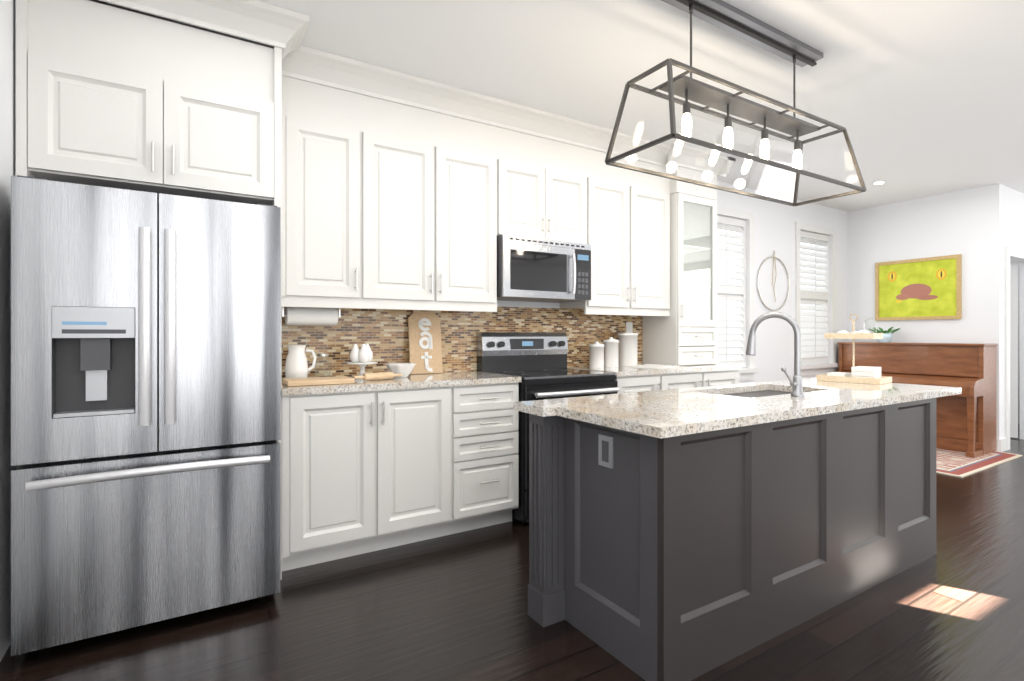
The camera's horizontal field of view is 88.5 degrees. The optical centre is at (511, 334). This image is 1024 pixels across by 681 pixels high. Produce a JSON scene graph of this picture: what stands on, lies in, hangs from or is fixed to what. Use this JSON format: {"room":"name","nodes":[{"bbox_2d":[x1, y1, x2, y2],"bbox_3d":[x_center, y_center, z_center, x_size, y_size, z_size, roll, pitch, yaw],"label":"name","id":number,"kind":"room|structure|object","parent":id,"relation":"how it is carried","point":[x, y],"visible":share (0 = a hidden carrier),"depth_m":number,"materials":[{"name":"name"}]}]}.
{"room":"kitchen","nodes":[
{"label":"kitchen","id":0,"kind":"room"},
{"bbox_2d":[0,0,15,661],"bbox_3d":[-0.666,-0.170,-0.581,0.555,2.780,7.200,0,0,-32],"label":"wall","id":1,"kind":"structure","parent":0,"point":[7,89],"depth_m":2.02,"materials":[{"name":"white paint"}]},
{"bbox_2d":[0,424,1023,680],"bbox_3d":[3.501,1.270,2.517,10.900,0.100,8.100,0,0,-32],"label":"floor","id":2,"kind":"structure","parent":0,"point":[450,608],"depth_m":2.17,"materials":[{"name":"brown wood"}]},
{"bbox_2d":[11,175,280,655],"bbox_3d":[-1.624,0.319,2.454,0.898,1.802,0.907,0,0,-32],"label":"fridge","id":3,"kind":"object","parent":2,"relation":"on","point":[145,402],"visible":1,"depth_m":2.09,"materials":[{"name":"grey metal"}]},
{"bbox_2d":[16,0,308,579],"bbox_3d":[-1.652,-0.170,2.604,1.092,2.780,0.737,0,0,-32],"label":"cabinet","id":4,"kind":"object","parent":2,"relation":"on","point":[111,96],"visible":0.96,"depth_m":2.35,"materials":[{"name":"white"}]},
{"bbox_2d":[282,387,453,570],"bbox_3d":[-0.911,0.763,3.124,0.930,0.914,0.629,0,0,-32],"label":"base cabinet","id":5,"kind":"object","parent":2,"relation":"on","point":[371,466],"depth_m":2.84,"materials":[{"name":"white wood"}]},
{"bbox_2d":[282,371,520,394],"bbox_3d":[-0.707,0.288,3.242,1.406,0.036,0.642,0,0,-32],"label":"countertop","id":6,"kind":"structure","parent":5,"relation":"on","point":[447,378],"depth_m":3.03,"materials":[{"name":"beige stone"}]},
{"bbox_2d":[285,345,316,377],"bbox_3d":[-1.204,0.167,2.999,0.171,0.205,0.124,0,0,-32],"label":"pitcher","id":7,"kind":"object","parent":6,"relation":"on","point":[296,365],"visible":0.88,"depth_m":2.95,"materials":[{"name":"white ceramic"}]},
{"bbox_2d":[282,376,354,385],"bbox_3d":[-1.054,0.255,2.863,0.340,0.028,0.190,0,0,-32],"label":"cutting board","id":8,"kind":"object","parent":6,"relation":"on","point":[307,381],"visible":0.98,"depth_m":2.80,"materials":[{"name":"brown wood"}]},
{"bbox_2d":[315,354,329,376],"bbox_3d":[-1.147,0.194,3.187,0.090,0.150,0.088,0,0,-32],"label":"glass jar","id":9,"kind":"object","parent":6,"relation":"on","point":[318,355],"visible":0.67,"depth_m":3.19,"materials":[{"name":"clear glass"}]},
{"bbox_2d":[347,344,377,379],"bbox_3d":[-0.898,0.163,3.153,0.180,0.212,0.180,0,0,-32],"label":"cake stand","id":10,"kind":"object","parent":6,"relation":"on","point":[363,355],"visible":0.94,"depth_m":3.11,"materials":[{"name":"white ceramic"}]},
{"bbox_2d":[354,372,401,380],"bbox_3d":[-0.783,0.247,3.083,0.300,0.043,0.042,0,0,-42],"label":"rolling pin","id":11,"kind":"object","parent":6,"relation":"on","point":[377,376],"visible":0.96,"depth_m":3.06,"materials":[{"name":"brown wood"}]},
{"bbox_2d":[385,363,415,377],"bbox_3d":[-0.691,0.227,3.281,0.191,0.085,0.194,0,0,-32],"label":"bowl","id":12,"kind":"object","parent":6,"relation":"on","point":[405,370],"visible":0.92,"depth_m":3.22,"materials":[{"name":"white ceramic"}]},
{"bbox_2d":[408,311,442,373],"bbox_3d":[-0.593,0.055,3.598,0.225,0.427,0.087,0,0,-26],"label":"eat sign","id":13,"kind":"object","parent":6,"relation":"on","point":[425,345],"visible":1,"depth_m":3.59,"materials":[{"name":"beige wood"}]},
{"bbox_2d":[454,383,518,533],"bbox_3d":[-0.345,0.763,3.473,0.544,0.914,0.629,0,0,-32],"label":"base cabinet","id":14,"kind":"object","parent":2,"relation":"on","point":[486,421],"depth_m":3.23,"materials":[{"name":"white wood"}]},
{"bbox_2d":[477,332,618,522],"bbox_3d":[0.265,0.604,3.764,0.780,1.232,0.739,0,0,-32],"label":"stove","id":15,"kind":"object","parent":2,"relation":"on","point":[536,363],"visible":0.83,"depth_m":3.75,"materials":[{"name":"black metal"}]},
{"bbox_2d":[616,375,669,393],"bbox_3d":[0.802,0.763,4.180,0.552,0.914,0.629,0,0,-32],"label":"base cabinet","id":16,"kind":"object","parent":2,"relation":"on","point":[628,383],"depth_m":3.93,"materials":[{"name":"white wood"}]},
{"bbox_2d":[670,371,738,388],"bbox_3d":[1.366,0.763,4.528,1.060,0.914,0.629,0,0,-32],"label":"base cabinet","id":17,"kind":"object","parent":2,"relation":"on","point":[696,378],"depth_m":4.28,"materials":[{"name":"white wood"}]},
{"bbox_2d":[567,363,741,378],"bbox_3d":[1.188,0.288,4.411,1.454,0.036,0.642,0,0,-32],"label":"countertop","id":18,"kind":"structure","parent":17,"relation":"on","point":[621,370],"depth_m":4.13,"materials":[{"name":"beige stone"}]},
{"bbox_2d":[589,340,608,367],"bbox_3d":[0.684,0.164,4.246,0.122,0.210,0.122,0,0,-41],"label":"canister","id":19,"kind":"object","parent":18,"relation":"on","point":[598,353],"depth_m":4.20,"materials":[{"name":"white ceramic"}]},
{"bbox_2d":[606,336,623,366],"bbox_3d":[0.816,0.147,4.327,0.126,0.245,0.126,0,0,-41],"label":"canister","id":20,"kind":"object","parent":18,"relation":"on","point":[622,350],"depth_m":4.29,"materials":[{"name":"white ceramic"}]},
{"bbox_2d":[618,330,637,365],"bbox_3d":[0.990,0.119,4.493,0.170,0.300,0.170,0,0,-41],"label":"canister","id":21,"kind":"object","parent":18,"relation":"on","point":[630,339],"depth_m":4.42,"materials":[{"name":"white ceramic"}]},
{"bbox_2d":[628,364,685,368],"bbox_3d":[1.179,0.260,4.281,0.420,0.018,0.280,0,0,-44],"label":"open book","id":22,"kind":"object","parent":18,"relation":"on","point":[653,366],"visible":1,"depth_m":4.21,"materials":[{"name":"white paper"}]},
{"bbox_2d":[642,193,716,365],"bbox_3d":[1.518,-0.464,4.727,0.512,1.465,0.450,0,0,-32],"label":"cabinet","id":23,"kind":"object","parent":18,"relation":"on","point":[684,333],"visible":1,"depth_m":4.62,"materials":[{"name":"glass"},{"name":"white painted wood"}]},
{"bbox_2d":[522,398,935,680],"bbox_3d":[1.210,0.778,2.599,2.273,0.885,0.665,0,0,-32],"label":"kitchen island","id":24,"kind":"object","parent":2,"relation":"on","point":[686,534],"depth_m":2.12,"materials":[{"name":"grey paint"}]},
{"bbox_2d":[526,378,961,437],"bbox_3d":[1.291,0.318,2.652,2.400,0.035,0.790,0,0,-32],"label":"island countertop","id":25,"kind":"structure","parent":24,"relation":"on","point":[697,410],"depth_m":2.27,"materials":[{"name":"beige stone"}]},
{"bbox_2d":[714,386,791,397],"bbox_3d":[1.332,0.427,2.813,0.744,0.209,0.384,0,0,-32],"label":"sink","id":26,"kind":"object","parent":25,"relation":"in","point":[761,390],"depth_m":3.01,"materials":[{"name":"silver metal"}]},
{"bbox_2d":[746,312,804,396],"bbox_3d":[1.297,0.094,2.597,0.148,0.409,0.239,0,0,-32],"label":"faucet","id":27,"kind":"object","parent":25,"relation":"on","point":[797,388],"visible":1,"depth_m":2.54,"materials":[{"name":"silver metal"}]},
{"bbox_2d":[816,314,891,384],"bbox_3d":[2.158,0.085,3.322,0.230,0.428,0.350,0,0,-40],"label":"tiered tray","id":28,"kind":"object","parent":25,"relation":"on","point":[865,374],"visible":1,"depth_m":3.25,"materials":[{"name":"brown wood"}]},
{"bbox_2d":[936,448,1022,476],"bbox_3d":[4.048,1.215,5.545,1.510,0.008,1.600,0,0,-32],"label":"rug","id":29,"kind":"object","parent":2,"relation":"on","point":[955,463],"visible":0.36,"depth_m":5.00,"materials":[{"name":"red fabric"}]},
{"bbox_2d":[834,342,997,457],"bbox_3d":[4.402,0.654,5.875,0.600,1.112,1.400,0,0,-32],"label":"piano","id":30,"kind":"object","parent":29,"relation":"on","point":[966,420],"visible":0.52,"depth_m":5.48,"materials":[{"name":"brown wood"}]},
{"bbox_2d":[868,327,899,341],"bbox_3d":[4.384,0.004,6.159,0.304,0.185,0.312,0,0,-32],"label":"plant pot","id":31,"kind":"object","parent":30,"relation":"on","point":[887,336],"visible":0.67,"depth_m":6.11,"materials":[{"name":"white ceramic"}]},
{"bbox_2d":[90,0,1023,211],"bbox_3d":[3.501,-1.610,2.517,10.900,0.100,8.100,0,0,-32],"label":"ceiling","id":32,"kind":"structure","parent":0,"point":[916,99],"depth_m":3.08,"materials":[{"name":"white paint"}]},
{"bbox_2d":[605,0,866,205],"bbox_3d":[1.185,-1.171,2.652,1.535,0.776,0.405,0,0,-32],"label":"pendant light","id":33,"kind":"object","parent":32,"relation":"hanging from","point":[731,19],"visible":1,"depth_m":2.60,"materials":[{"name":"brown metal"}]},
{"bbox_2d":[872,181,885,184],"bbox_3d":[3.781,-1.557,5.416,0.119,0.005,0.119,0,0,-41],"label":"recessed light","id":34,"kind":"object","parent":32,"relation":"in","point":[878,182],"visible":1,"depth_m":5.38,"materials":[{"name":"white"}]},
{"bbox_2d":[497,181,847,383],"bbox_3d":[1.808,-0.170,5.262,10.900,2.780,0.150,0,0,-32],"label":"wall","id":35,"kind":"structure","parent":0,"point":[774,225],"depth_m":5.89,"materials":[{"name":"white paint"}]},
{"bbox_2d":[282,49,377,304],"bbox_3d":[-1.148,-0.885,3.142,0.546,1.350,0.348,0,0,-32],"label":"upper cabinet","id":36,"kind":"object","parent":35,"relation":"attached to","point":[330,105],"depth_m":3.01,"materials":[{"name":"white wood"}]},
{"bbox_2d":[282,307,339,325],"bbox_3d":[-1.180,-0.112,3.096,0.324,0.124,0.110,0,0,-32],"label":"paper towel holder","id":37,"kind":"object","parent":36,"relation":"attached to","point":[307,316],"visible":0.88,"depth_m":3.06,"materials":[{"name":"white paper"}]},
{"bbox_2d":[366,69,501,308],"bbox_3d":[-0.614,-0.885,3.472,1.001,1.350,0.348,0,0,-32],"label":"upper cabinet","id":38,"kind":"object","parent":35,"relation":"attached to","point":[402,191],"depth_m":3.35,"materials":[{"name":"white wood"}]},
{"bbox_2d":[486,105,597,308],"bbox_3d":[0.149,-0.885,3.942,0.934,1.350,0.348,0,0,-32],"label":"upper cabinet","id":39,"kind":"object","parent":35,"relation":"attached to","point":[550,164],"depth_m":3.82,"materials":[{"name":"white wood"}]},
{"bbox_2d":[497,234,590,302],"bbox_3d":[0.177,-0.465,3.897,0.766,0.419,0.454,0,0,-32],"label":"microwave","id":40,"kind":"object","parent":39,"relation":"attached to","point":[529,269],"visible":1,"depth_m":3.73,"materials":[{"name":"silver metal"}]},
{"bbox_2d":[584,129,673,312],"bbox_3d":[0.869,-0.885,4.386,0.899,1.350,0.348,0,0,-32],"label":"upper cabinet","id":41,"kind":"object","parent":35,"relation":"attached to","point":[634,206],"depth_m":4.26,"materials":[{"name":"white wood"}]},
{"bbox_2d":[674,149,713,199],"bbox_3d":[1.457,-0.885,4.749,0.607,1.350,0.348,0,0,-32],"label":"soffit","id":42,"kind":"object","parent":35,"relation":"attached to","point":[679,186],"depth_m":4.52,"materials":[{"name":"white paint"}]},
{"bbox_2d":[716,206,758,380],"bbox_3d":[2.217,-0.403,5.428,0.900,1.785,0.123,0,0,-32],"label":"window","id":43,"kind":"structure","parent":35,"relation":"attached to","point":[731,342],"depth_m":5.54,"materials":[{"name":"white wood"}]},
{"bbox_2d":[757,250,789,310],"bbox_3d":[2.909,-0.594,5.839,0.600,0.669,0.021,0,0,-32],"label":"wall decoration","id":44,"kind":"object","parent":35,"relation":"attached to","point":[772,281],"visible":0.92,"depth_m":5.83,"materials":[{"name":"silver metal"}]},
{"bbox_2d":[795,222,838,375],"bbox_3d":[3.638,-0.403,6.304,0.900,1.785,0.123,0,0,-32],"label":"window","id":45,"kind":"structure","parent":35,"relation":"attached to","point":[814,346],"depth_m":6.34,"materials":[{"name":"white wood"}]},
{"bbox_2d":[848,186,983,342],"bbox_3d":[4.697,-0.170,6.179,0.180,2.780,1.320,0,0,-32],"label":"wall","id":46,"kind":"structure","parent":0,"point":[979,229],"depth_m":6.02,"materials":[{"name":"white paint"}]},
{"bbox_2d":[875,254,961,320],"bbox_3d":[4.650,-0.515,6.051,0.030,0.700,0.830,0,0,-32],"label":"picture frame","id":47,"kind":"object","parent":46,"relation":"attached to","point":[929,288],"visible":0.94,"depth_m":6.02,"materials":[{"name":"yellow paper"}]},
{"bbox_2d":[996,439,1002,451],"bbox_3d":[4.669,1.155,6.038,0.016,0.130,1.440,0,0,-32],"label":"baseboard","id":48,"kind":"structure","parent":46,"relation":"attached to","point":[1001,445],"depth_m":5.44,"materials":[{"name":"white wood"}]},
{"bbox_2d":[984,184,1023,439],"bbox_3d":[6.120,-0.170,6.176,2.600,2.780,0.120,0,0,-32],"label":"wall","id":49,"kind":"structure","parent":0,"point":[1003,205],"depth_m":5.51,"materials":[{"name":"white paint"}]},
{"bbox_2d":[1010,265,1017,437],"bbox_3d":[5.586,0.199,6.379,0.800,2.018,0.040,0,0,38],"label":"hall door","id":50,"kind":"structure","parent":49,"relation":"in","point":[1013,351],"depth_m":6.13,"materials":[{"name":"white"}]},
{"bbox_2d":[1005,246,1023,449],"bbox_3d":[5.618,0.150,5.785,1.005,2.140,0.018,0,0,-32],"label":"door frame","id":51,"kind":"structure","parent":49,"relation":"attached to","point":[1013,252],"depth_m":5.53,"materials":[{"name":"white"}]},
{"bbox_2d":[1010,261,1019,423],"bbox_3d":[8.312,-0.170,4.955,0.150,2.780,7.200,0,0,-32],"label":"door frame","id":52,"kind":"structure","parent":0,"point":[1014,263],"depth_m":7.14,"materials":[{"name":"white paint"}]},
{"label":"outside","id":53,"kind":"structure","parent":0,"visible":0},
{"bbox_2d":[717,229,815,327],"bbox_3d":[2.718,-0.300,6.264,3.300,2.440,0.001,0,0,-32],"label":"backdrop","id":54,"kind":"structure","parent":53,"point":[735,266],"depth_m":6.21,"materials":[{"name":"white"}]}
]}

